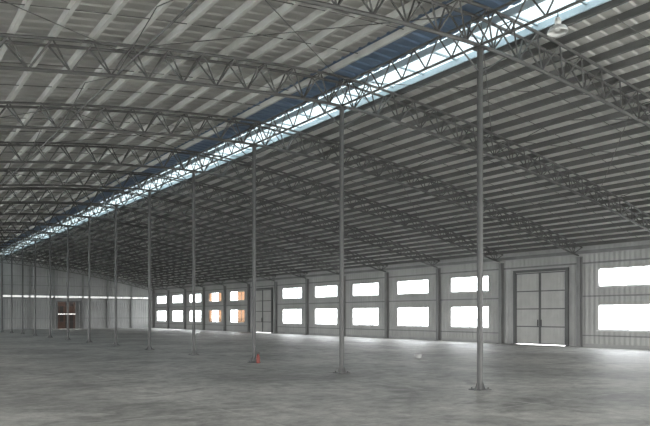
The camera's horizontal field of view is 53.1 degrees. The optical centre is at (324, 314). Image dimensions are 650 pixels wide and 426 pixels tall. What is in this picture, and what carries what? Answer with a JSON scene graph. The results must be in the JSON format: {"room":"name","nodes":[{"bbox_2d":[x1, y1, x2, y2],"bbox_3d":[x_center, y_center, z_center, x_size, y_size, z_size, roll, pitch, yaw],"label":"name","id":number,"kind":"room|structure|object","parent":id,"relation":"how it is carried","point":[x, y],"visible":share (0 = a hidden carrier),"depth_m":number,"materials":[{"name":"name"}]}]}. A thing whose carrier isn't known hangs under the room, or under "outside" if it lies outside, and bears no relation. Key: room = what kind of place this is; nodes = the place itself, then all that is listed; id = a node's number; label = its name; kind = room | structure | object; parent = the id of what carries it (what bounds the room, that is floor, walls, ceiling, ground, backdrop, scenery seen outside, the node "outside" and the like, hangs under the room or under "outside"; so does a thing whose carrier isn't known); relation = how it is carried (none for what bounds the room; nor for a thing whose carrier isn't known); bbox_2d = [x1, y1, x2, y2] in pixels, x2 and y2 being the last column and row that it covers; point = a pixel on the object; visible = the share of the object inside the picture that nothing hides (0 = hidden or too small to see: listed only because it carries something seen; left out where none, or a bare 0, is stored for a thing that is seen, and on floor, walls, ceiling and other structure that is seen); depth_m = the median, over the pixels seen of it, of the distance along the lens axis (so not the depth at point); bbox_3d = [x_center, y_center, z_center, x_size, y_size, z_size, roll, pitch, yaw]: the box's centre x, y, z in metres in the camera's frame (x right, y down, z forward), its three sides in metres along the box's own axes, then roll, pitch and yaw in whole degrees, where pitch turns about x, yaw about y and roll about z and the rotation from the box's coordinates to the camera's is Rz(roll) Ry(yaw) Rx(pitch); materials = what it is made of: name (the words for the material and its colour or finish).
{"room":"empty warehouse","nodes":[
{"label":"empty warehouse","id":0,"kind":"room"},
{"bbox_2d":[0,263,131,329],"bbox_3d":[-36.507,-2.026,70.125,31.806,7.253,0.200,0,0,-35],"label":"columns","id":1,"kind":"structure","parent":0,"point":[0,263],"depth_m":74.15,"materials":[{"name":"grey metal"}]},
{"bbox_2d":[0,255,153,329],"bbox_3d":[-36.599,-2.530,70.256,37.400,8.260,0.120,0,0,-35],"label":"wall","id":2,"kind":"structure","parent":0,"point":[139,306],"depth_m":74.86,"materials":[{"name":"grey metal"}]},
{"bbox_2d":[56,301,80,328],"bbox_3d":[-29.610,-0.020,75.078,2.680,3.240,0.078,0,0,-35],"label":"door","id":3,"kind":"structure","parent":2,"relation":"in","point":[77,303],"depth_m":75.58,"materials":[{"name":"metal"}]},
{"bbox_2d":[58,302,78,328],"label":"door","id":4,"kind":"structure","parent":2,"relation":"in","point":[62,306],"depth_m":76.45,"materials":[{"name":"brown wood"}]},
{"bbox_2d":[3,295,147,298],"bbox_3d":[-36.582,-2.090,70.231,36.600,0.220,0.040,0,0,-35],"label":"window","id":5,"kind":"structure","parent":2,"relation":"in","point":[3,295],"depth_m":75.60,"materials":[{"name":"glass"}]},
{"bbox_2d":[0,275,152,318],"bbox_3d":[-36.547,-1.985,70.182,37.000,4.770,0.059,0,0,-35],"label":"beams","id":6,"kind":"structure","parent":2,"relation":"attached to","point":[0,275],"depth_m":73.61,"materials":[{"name":"grey metal"}]},
{"bbox_2d":[0,213,307,278],"bbox_3d":[-16.629,-4.725,42.037,37.027,3.553,0.472,0,0,-35],"label":"roof truss","id":7,"kind":"object","parent":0,"point":[94,219],"depth_m":45.56,"materials":[{"name":"grey metal"}]},
{"bbox_2d":[0,203,338,274],"bbox_3d":[-13.781,-4.725,38.013,37.027,3.553,0.472,0,0,-35],"label":"roof truss","id":8,"kind":"object","parent":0,"point":[73,204],"depth_m":40.89,"materials":[{"name":"grey metal"}]},
{"bbox_2d":[0,187,387,271],"bbox_3d":[-10.933,-4.725,33.989,37.027,3.553,0.472,0,0,-35],"label":"roof truss","id":9,"kind":"object","parent":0,"point":[64,189],"depth_m":35.94,"materials":[{"name":"grey metal"}]},
{"bbox_2d":[0,168,439,267],"bbox_3d":[-8.085,-4.725,29.965,37.027,3.553,0.472,0,0,-35],"label":"roof truss","id":10,"kind":"object","parent":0,"point":[92,171],"depth_m":31.47,"materials":[{"name":"grey metal"}]},
{"bbox_2d":[0,0,448,241],"bbox_3d":[-19.707,-5.073,29.327,18.490,3.261,87.445,0,0,-35],"label":"ceiling","id":11,"kind":"structure","parent":0,"point":[119,28],"depth_m":16.15,"materials":[{"name":"metal"}]},
{"bbox_2d":[0,0,472,244],"bbox_3d":[-19.343,-5.030,29.452,18.021,3.242,86.430,0,0,-35],"label":"roof purlins","id":12,"kind":"structure","parent":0,"point":[72,5],"depth_m":16.45,"materials":[{"name":"grey metal"}]},
{"bbox_2d":[0,142,502,262],"bbox_3d":[-5.237,-4.725,25.941,37.027,3.553,0.472,0,0,-35],"label":"roof truss","id":13,"kind":"object","parent":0,"point":[83,145],"depth_m":26.82,"materials":[{"name":"grey metal"}]},
{"bbox_2d":[0,0,521,248],"bbox_3d":[-11.630,-6.694,35.043,1.300,0.060,87.445,0,0,-35],"label":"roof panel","id":14,"kind":"object","parent":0,"point":[417,37],"visible":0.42,"depth_m":18.61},
{"bbox_2d":[0,101,582,255],"bbox_3d":[-2.389,-4.725,21.916,37.027,3.553,0.472,0,0,-35],"label":"roof truss","id":15,"kind":"object","parent":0,"point":[185,114],"depth_m":21.96,"materials":[{"name":"grey metal"}]},
{"bbox_2d":[17,2,627,252],"bbox_3d":[-9.977,-6.590,36.212,0.550,0.080,87.445,0,0,-35],"label":"flashing","id":16,"kind":"object","parent":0,"point":[626,2],"visible":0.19,"depth_m":18.80,"materials":[{"name":"grey metal"}]},
{"bbox_2d":[0,328,649,425],"bbox_3d":[-11.600,1.660,34.932,38.000,0.120,87.030,0,0,-35],"label":"floor","id":17,"kind":"structure","parent":0,"point":[55,381],"depth_m":15.88,"materials":[{"name":"concrete"}]},
{"bbox_2d":[0,255,8,331],"bbox_3d":[-30.869,-2.045,62.158,1.617,7.290,0.340,0,0,-35],"label":"steel column","id":18,"kind":"structure","parent":17,"relation":"on","point":[1,255],"depth_m":62.11,"materials":[{"name":"grey metal"}]},
{"bbox_2d":[2,251,20,332],"bbox_3d":[-28.021,-2.045,58.134,1.617,7.290,0.340,0,0,-35],"label":"steel column","id":19,"kind":"structure","parent":17,"relation":"on","point":[11,331],"depth_m":58.08,"materials":[{"name":"grey metal"}]},
{"bbox_2d":[12,246,32,333],"bbox_3d":[-25.173,-2.045,54.110,1.617,7.290,0.340,0,0,-35],"label":"steel column","id":20,"kind":"structure","parent":17,"relation":"on","point":[22,332],"depth_m":54.05,"materials":[{"name":"grey metal"}]},
{"bbox_2d":[25,241,45,335],"bbox_3d":[-22.325,-2.045,50.086,1.617,7.290,0.340,0,0,-35],"label":"steel column","id":21,"kind":"structure","parent":17,"relation":"on","point":[35,247],"depth_m":50.03,"materials":[{"name":"grey metal"}]},
{"bbox_2d":[38,234,60,337],"bbox_3d":[-19.477,-2.045,46.062,1.617,7.290,0.340,0,0,-35],"label":"steel column","id":22,"kind":"structure","parent":17,"relation":"on","point":[50,241],"depth_m":46.00,"materials":[{"name":"grey metal"}]},
{"bbox_2d":[55,226,80,339],"bbox_3d":[-16.629,-2.045,42.038,1.617,7.290,0.340,0,0,-35],"label":"steel column","id":23,"kind":"structure","parent":17,"relation":"on","point":[68,234],"depth_m":41.97,"materials":[{"name":"grey metal"}]},
{"bbox_2d":[76,217,102,342],"bbox_3d":[-13.781,-2.045,38.013,1.617,7.290,0.340,0,0,-35],"label":"steel column","id":24,"kind":"structure","parent":17,"relation":"on","point":[89,225],"depth_m":37.96,"materials":[{"name":"grey metal"}]},
{"bbox_2d":[100,205,130,345],"bbox_3d":[-10.933,-2.045,33.989,1.617,7.290,0.340,0,0,-35],"label":"steel column","id":25,"kind":"structure","parent":17,"relation":"on","point":[115,215],"depth_m":33.92,"materials":[{"name":"grey metal"}]},
{"bbox_2d":[132,190,165,349],"bbox_3d":[-8.085,-2.045,29.965,1.617,7.290,0.340,0,0,-35],"label":"steel column","id":26,"kind":"structure","parent":17,"relation":"on","point":[149,201],"depth_m":29.91,"materials":[{"name":"grey metal"}]},
{"bbox_2d":[152,291,154,327],"bbox_3d":[-21.336,-0.660,80.800,0.300,4.520,0.320,0,0,-35],"label":"wall post","id":27,"kind":"object","parent":17,"relation":"on","point":[152,291],"visible":1,"depth_m":80.81,"materials":[{"name":"metal"}]},
{"bbox_2d":[166,290,169,328],"bbox_3d":[-18.575,-0.660,76.898,0.300,4.520,0.320,0,0,-35],"label":"wall post","id":28,"kind":"object","parent":17,"relation":"on","point":[168,291],"visible":1,"depth_m":76.90,"materials":[{"name":"metal"}]},
{"bbox_2d":[184,289,185,328],"bbox_3d":[-15.727,-0.660,72.874,0.300,4.520,0.320,0,0,-35],"label":"wall post","id":29,"kind":"object","parent":17,"relation":"on","point":[184,289],"visible":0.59,"depth_m":72.84,"materials":[{"name":"metal"}]},
{"bbox_2d":[175,170,211,354],"bbox_3d":[-5.237,-2.045,25.941,1.617,7.290,0.340,0,0,-35],"label":"steel column","id":30,"kind":"structure","parent":17,"relation":"on","point":[193,352],"depth_m":25.89,"materials":[{"name":"grey metal"}]},
{"bbox_2d":[202,287,204,329],"bbox_3d":[-12.879,-0.660,68.850,0.300,4.520,0.320,0,0,-35],"label":"wall post","id":31,"kind":"object","parent":17,"relation":"on","point":[203,288],"visible":0.9,"depth_m":68.88,"materials":[{"name":"metal"}]},
{"bbox_2d":[223,286,225,330],"bbox_3d":[-10.031,-0.660,64.826,0.300,4.520,0.320,0,0,-35],"label":"wall post","id":32,"kind":"object","parent":17,"relation":"on","point":[224,287],"visible":0.94,"depth_m":64.85,"materials":[{"name":"metal"}]},
{"bbox_2d":[247,284,249,331],"bbox_3d":[-7.183,-0.660,60.802,0.300,4.520,0.320,0,0,-35],"label":"wall post","id":33,"kind":"object","parent":17,"relation":"on","point":[248,285],"visible":0.9,"depth_m":60.82,"materials":[{"name":"metal"}]},
{"bbox_2d":[233,143,274,362],"bbox_3d":[-2.389,-2.045,21.916,1.617,7.290,0.340,0,0,-35],"label":"steel column","id":34,"kind":"structure","parent":17,"relation":"on","point":[253,359],"depth_m":21.86,"materials":[{"name":"grey metal"}]},
{"bbox_2d":[256,352,259,362],"bbox_3d":[-2.222,1.423,21.598,0.130,0.355,0.161,0,0,1],"label":"fire extinguisher","id":35,"kind":"object","parent":17,"relation":"on","point":[258,353],"visible":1,"depth_m":21.55,"materials":[{"name":"red paint"}]},
{"bbox_2d":[274,281,276,332],"bbox_3d":[-4.335,-0.660,56.777,0.300,4.520,0.320,0,0,-35],"label":"wall post","id":36,"kind":"object","parent":17,"relation":"on","point":[275,282],"visible":0.8,"depth_m":56.78,"materials":[{"name":"metal"}]},
{"bbox_2d":[304,279,308,334],"bbox_3d":[-1.487,-0.660,52.753,0.300,4.520,0.320,0,0,-35],"label":"wall post","id":37,"kind":"object","parent":17,"relation":"on","point":[306,280],"visible":1,"depth_m":52.77,"materials":[{"name":"metal"}]},
{"bbox_2d":[318,103,364,373],"bbox_3d":[0.459,-2.045,17.892,1.617,7.290,0.340,0,0,-35],"label":"steel column","id":38,"kind":"structure","parent":17,"relation":"on","point":[341,370],"depth_m":17.84,"materials":[{"name":"grey metal"}]},
{"bbox_2d":[344,276,345,335],"bbox_3d":[1.361,-0.660,48.729,0.300,4.520,0.320,0,0,-35],"label":"wall post","id":39,"kind":"object","parent":17,"relation":"on","point":[344,276],"visible":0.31,"depth_m":48.80,"materials":[{"name":"metal"}]},
{"bbox_2d":[385,272,388,337],"bbox_3d":[4.209,-0.660,44.705,0.300,4.520,0.320,0,0,-35],"label":"wall post","id":40,"kind":"object","parent":17,"relation":"on","point":[386,273],"visible":0.93,"depth_m":44.67,"materials":[{"name":"metal"}]},
{"bbox_2d":[414,354,421,357],"bbox_3d":[3.461,1.530,24.186,0.320,0.140,0.317,0,0,-35],"label":"bucket","id":41,"kind":"object","parent":17,"relation":"on","point":[415,355],"visible":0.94,"depth_m":24.07,"materials":[{"name":"plastic"}]},
{"bbox_2d":[434,268,440,340],"bbox_3d":[7.057,-0.660,40.681,0.300,4.520,0.320,0,0,-35],"label":"wall post","id":42,"kind":"object","parent":17,"relation":"on","point":[438,270],"visible":1,"depth_m":40.68,"materials":[{"name":"metal"}]},
{"bbox_2d":[453,40,504,390],"bbox_3d":[3.306,-2.045,13.868,1.617,7.290,0.340,0,0,-35],"label":"steel column","id":43,"kind":"structure","parent":17,"relation":"on","point":[479,49],"depth_m":13.81,"materials":[{"name":"grey metal"}]},
{"bbox_2d":[498,263,503,343],"bbox_3d":[9.905,-0.660,36.656,0.300,4.520,0.320,0,0,-35],"label":"wall post","id":44,"kind":"object","parent":17,"relation":"on","point":[500,265],"visible":1,"depth_m":36.66,"materials":[{"name":"metal"}]},
{"bbox_2d":[574,257,582,346],"bbox_3d":[12.752,-0.660,32.632,0.300,4.520,0.320,0,0,-35],"label":"wall post","id":45,"kind":"object","parent":17,"relation":"on","point":[579,260],"visible":0.99,"depth_m":32.63,"materials":[{"name":"metal"}]},
{"bbox_2d":[0,0,649,286],"bbox_3d":[-9.813,-4.894,37.587,30.829,3.093,83.465,0,0,-35],"label":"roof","id":46,"kind":"structure","parent":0,"point":[193,1],"depth_m":22.34,"materials":[{"name":"grey metal"}]},
{"bbox_2d":[0,256,153,290],"bbox_3d":[-36.362,-4.725,69.921,37.027,3.553,0.472,0,0,-35],"label":"roof truss","id":47,"kind":"object","parent":46,"relation":"attached to","point":[0,256],"depth_m":75.06,"materials":[{"name":"grey metal"}]},
{"bbox_2d":[1,252,167,289],"bbox_3d":[-33.716,-4.725,66.183,37.027,3.553,0.472,0,0,-35],"label":"roof truss","id":48,"kind":"object","parent":46,"relation":"attached to","point":[133,277],"depth_m":71.54,"materials":[{"name":"grey metal"}]},
{"bbox_2d":[0,247,184,288],"bbox_3d":[-30.869,-4.725,62.159,37.027,3.553,0.472,0,0,-35],"label":"roof truss","id":49,"kind":"object","parent":46,"relation":"attached to","point":[133,271],"depth_m":67.47,"materials":[{"name":"grey metal"}]},
{"bbox_2d":[0,242,202,286],"bbox_3d":[-28.021,-4.725,58.134,37.027,3.553,0.472,0,0,-35],"label":"roof truss","id":50,"kind":"object","parent":46,"relation":"attached to","point":[141,266],"depth_m":63.12,"materials":[{"name":"grey metal"}]},
{"bbox_2d":[0,236,224,284],"bbox_3d":[-25.173,-4.725,54.110,37.027,3.553,0.472,0,0,-35],"label":"roof truss","id":51,"kind":"object","parent":46,"relation":"attached to","point":[1,237],"depth_m":58.93,"materials":[{"name":"grey metal"}]},
{"bbox_2d":[0,230,248,282],"bbox_3d":[-22.325,-4.725,50.086,37.027,3.553,0.472,0,0,-35],"label":"roof truss","id":52,"kind":"object","parent":46,"relation":"attached to","point":[122,245],"depth_m":54.40,"materials":[{"name":"grey metal"}]},
{"bbox_2d":[0,222,275,280],"bbox_3d":[-19.477,-4.725,46.062,37.027,3.553,0.472,0,0,-35],"label":"roof truss","id":53,"kind":"object","parent":46,"relation":"attached to","point":[98,231],"depth_m":49.66,"materials":[{"name":"grey metal"}]},
{"bbox_2d":[0,0,585,255],"bbox_3d":[-12.252,-6.055,35.852,0.060,0.642,83.476,0,0,-35],"label":"girder","id":54,"kind":"object","parent":46,"relation":"attached to","point":[493,11],"visible":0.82,"depth_m":17.68,"materials":[{"name":"metal"}]},
{"bbox_2d":[547,13,568,36],"bbox_3d":[4.410,-5.530,12.309,0.390,0.380,0.390,0,0,-35],"label":"lamp","id":55,"kind":"object","parent":54,"relation":"hanging from","point":[557,30],"visible":1,"depth_m":12.29,"materials":[{"name":"metal"}]},
{"bbox_2d":[0,0,610,255],"bbox_3d":[-10.588,-6.585,35.648,1.160,0.240,87.230,0,0,-35],"label":"skylight","id":56,"kind":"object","parent":46,"relation":"attached to","point":[530,11],"depth_m":17.82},
{"bbox_2d":[0,0,649,283],"bbox_3d":[-12.357,-4.976,36.001,36.805,3.067,80.578,0,0,-35],"label":"rods","id":57,"kind":"object","parent":46,"relation":"attached to","point":[272,0],"visible":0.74,"depth_m":24.54,"materials":[{"name":"paint"}]},
{"bbox_2d":[9,0,649,286],"bbox_3d":[-3.254,-4.993,40.838,16.581,3.141,86.430,0,0,-35],"label":"roof purlins","id":58,"kind":"structure","parent":46,"relation":"attached to","point":[642,9],"depth_m":26.53,"materials":[{"name":"grey metal"}]},
{"bbox_2d":[292,0,649,127],"bbox_3d":[3.306,-4.725,13.868,37.027,3.553,0.472,0,0,-35],"label":"roof truss","id":59,"kind":"object","parent":46,"relation":"attached to","point":[406,21],"depth_m":14.54,"materials":[{"name":"grey metal"}]},
{"bbox_2d":[0,33,649,231],"bbox_3d":[0.458,-4.725,17.892,37.027,3.553,0.472,0,0,-35],"label":"roof truss","id":60,"kind":"object","parent":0,"point":[46,45],"depth_m":16.93,"materials":[{"name":"grey metal"}]},
{"bbox_2d":[13,0,649,285],"bbox_3d":[-2.912,-5.013,41.212,16.760,3.143,87.445,0,0,-35],"label":"ceiling","id":61,"kind":"structure","parent":0,"point":[631,4],"depth_m":25.20,"materials":[{"name":"grey metal"}]},
{"bbox_2d":[154,240,649,345],"bbox_3d":[3.713,-0.960,45.769,0.120,5.120,86.430,0,0,-35],"label":"wall","id":62,"kind":"structure","parent":0,"point":[590,271],"depth_m":40.34,"materials":[{"name":"grey metal"}]},
{"bbox_2d":[172,310,182,321],"bbox_3d":[-17.015,0.140,75.007,0.160,1.320,3.150,0,0,-35],"label":"window","id":63,"kind":"structure","parent":62,"relation":"in","point":[177,310],"depth_m":74.41,"materials":[{"name":"metal"}]},
{"bbox_2d":[172,295,182,303],"bbox_3d":[-17.015,-1.815,75.007,0.160,0.970,3.150,0,0,-35],"label":"window","id":64,"kind":"structure","parent":62,"relation":"in","point":[172,295],"depth_m":74.99,"materials":[{"name":"metal"}]},
{"bbox_2d":[189,310,200,321],"bbox_3d":[-14.167,0.140,70.983,0.160,1.320,3.150,0,0,-35],"label":"window","id":65,"kind":"structure","parent":62,"relation":"in","point":[189,310],"depth_m":70.98,"materials":[{"name":"metal"}]},
{"bbox_2d":[189,294,200,302],"bbox_3d":[-14.167,-1.815,70.983,0.160,0.970,3.150,0,0,-35],"label":"window","id":66,"kind":"structure","parent":62,"relation":"in","point":[189,294],"depth_m":70.98,"materials":[{"name":"metal"}]},
{"bbox_2d":[208,310,221,322],"bbox_3d":[-11.319,0.140,66.958,0.160,1.320,3.150,0,0,-35],"label":"window","id":67,"kind":"structure","parent":62,"relation":"in","point":[210,311],"depth_m":66.97,"materials":[{"name":"metal"}]},
{"bbox_2d":[209,292,221,301],"bbox_3d":[-11.319,-1.815,66.958,0.160,0.970,3.150,0,0,-35],"label":"window","id":68,"kind":"structure","parent":62,"relation":"in","point":[219,293],"depth_m":66.97,"materials":[{"name":"metal"}]},
{"bbox_2d":[229,291,244,301],"bbox_3d":[-8.472,-1.815,62.934,0.160,0.970,3.150,0,0,-35],"label":"window","id":69,"kind":"structure","parent":62,"relation":"in","point":[241,294],"depth_m":62.49,"materials":[{"name":"metal"}]},
{"bbox_2d":[230,310,244,322],"bbox_3d":[-8.472,0.140,62.934,0.160,1.320,3.150,0,0,-35],"label":"window","id":70,"kind":"structure","parent":62,"relation":"in","point":[241,313],"depth_m":62.49,"materials":[{"name":"metal"}]},
{"bbox_2d":[256,287,272,332],"bbox_3d":[-5.638,-0.420,58.765,0.128,4.040,3.430,0,0,-35],"label":"door","id":71,"kind":"structure","parent":62,"relation":"in","point":[264,296],"depth_m":58.49,"materials":[{"name":"metal"}]},
{"bbox_2d":[282,287,301,299],"bbox_3d":[-2.776,-1.815,54.886,0.160,0.970,3.150,0,0,-35],"label":"window","id":72,"kind":"structure","parent":62,"relation":"in","point":[296,287],"depth_m":54.89,"materials":[{"name":"metal"}]},
{"bbox_2d":[283,309,301,324],"bbox_3d":[-2.776,0.140,54.886,0.160,1.320,3.150,0,0,-35],"label":"window","id":73,"kind":"structure","parent":62,"relation":"in","point":[292,323],"depth_m":54.89,"materials":[{"name":"metal"}]},
{"bbox_2d":[314,308,336,324],"bbox_3d":[0.072,0.140,50.861,0.160,1.320,3.150,0,0,-35],"label":"window","id":74,"kind":"structure","parent":62,"relation":"in","point":[316,308],"depth_m":51.21,"materials":[{"name":"metal"}]},
{"bbox_2d":[315,285,337,297],"bbox_3d":[0.072,-1.815,50.861,0.160,0.970,3.150,0,0,-35],"label":"window","id":75,"kind":"structure","parent":62,"relation":"in","point":[327,285],"depth_m":50.88,"materials":[{"name":"metal"}]},
{"bbox_2d":[351,308,378,325],"bbox_3d":[2.920,0.140,46.837,0.160,1.320,3.150,0,0,-35],"label":"window","id":76,"kind":"structure","parent":62,"relation":"in","point":[353,324],"depth_m":47.47,"materials":[{"name":"metal"}]},
{"bbox_2d":[351,282,378,296],"bbox_3d":[2.920,-1.815,46.837,0.160,0.970,3.150,0,0,-35],"label":"window","id":77,"kind":"structure","parent":62,"relation":"in","point":[359,295],"depth_m":47.09,"materials":[{"name":"metal"}]},
{"bbox_2d":[154,258,649,337],"bbox_3d":[2.883,-0.790,46.786,0.060,3.680,83.570,0,0,-35],"label":"beams","id":78,"kind":"structure","parent":62,"relation":"attached to","point":[637,258],"depth_m":40.61,"materials":[{"name":"metal"}]},
{"bbox_2d":[154,327,649,349],"bbox_3d":[2.893,1.520,46.793,0.035,0.160,83.470,0,0,-35],"label":"baseboard","id":79,"kind":"structure","parent":62,"relation":"attached to","point":[326,334],"depth_m":41.96,"materials":[{"name":"concrete"}]},
{"bbox_2d":[396,307,428,327],"bbox_3d":[5.768,0.140,42.813,0.160,1.320,3.150,0,0,-35],"label":"window","id":80,"kind":"structure","parent":62,"relation":"in","point":[398,325],"depth_m":43.22,"materials":[{"name":"metal"}]},
{"bbox_2d":[397,279,428,294],"bbox_3d":[5.768,-1.815,42.813,0.160,0.970,3.150,0,0,-35],"label":"window","id":81,"kind":"structure","parent":62,"relation":"in","point":[421,279],"depth_m":42.83,"materials":[{"name":"metal"}]},
{"bbox_2d":[449,306,489,328],"bbox_3d":[8.616,0.140,38.789,0.160,1.320,3.150,0,0,-35],"label":"window","id":82,"kind":"structure","parent":62,"relation":"in","point":[451,326],"depth_m":39.13,"materials":[{"name":"metal"}]},
{"bbox_2d":[450,275,489,292],"bbox_3d":[8.616,-1.815,38.789,0.160,0.970,3.150,0,0,-35],"label":"window","id":83,"kind":"structure","parent":62,"relation":"in","point":[460,291],"depth_m":39.00,"materials":[{"name":"metal"}]},
{"bbox_2d":[513,267,568,345],"bbox_3d":[11.449,-0.420,34.619,0.128,4.040,3.430,0,0,-35],"label":"door","id":84,"kind":"structure","parent":62,"relation":"in","point":[540,296],"depth_m":34.56,"materials":[{"name":"metal"}]},
{"bbox_2d":[596,304,649,331],"bbox_3d":[14.312,0.140,30.740,0.160,1.320,3.150,0,0,-35],"label":"window","id":85,"kind":"structure","parent":62,"relation":"in","point":[599,329],"depth_m":31.05,"materials":[{"name":"metal"}]},
{"bbox_2d":[596,265,649,287],"bbox_3d":[14.312,-1.815,30.740,0.160,0.970,3.150,0,0,-35],"label":"window","id":86,"kind":"structure","parent":62,"relation":"in","point":[643,266],"depth_m":30.93,"materials":[{"name":"metal"}]},
{"bbox_3d":[13.398,-2.530,-0.392,37.400,8.260,0.120,0,0,-35],"label":"wall","id":87,"kind":"structure","parent":0,"visible":0},
{"bbox_2d":[153,244,649,289],"bbox_3d":[3.558,-3.140,45.659,0.120,0.160,86.430,0,0,-35],"label":"beam","id":88,"kind":"structure","parent":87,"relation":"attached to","point":[638,246],"depth_m":38.75,"materials":[{"name":"metal"}]},
{"label":"outside","id":89,"kind":"structure","parent":0,"visible":0},
{"bbox_2d":[158,318,649,345],"bbox_3d":[-12.558,1.820,52.367,480.000,0.160,540.000,0,0,-35],"label":"ground","id":90,"kind":"structure","parent":89,"point":[618,324],"depth_m":150.82,"materials":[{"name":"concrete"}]}
]}

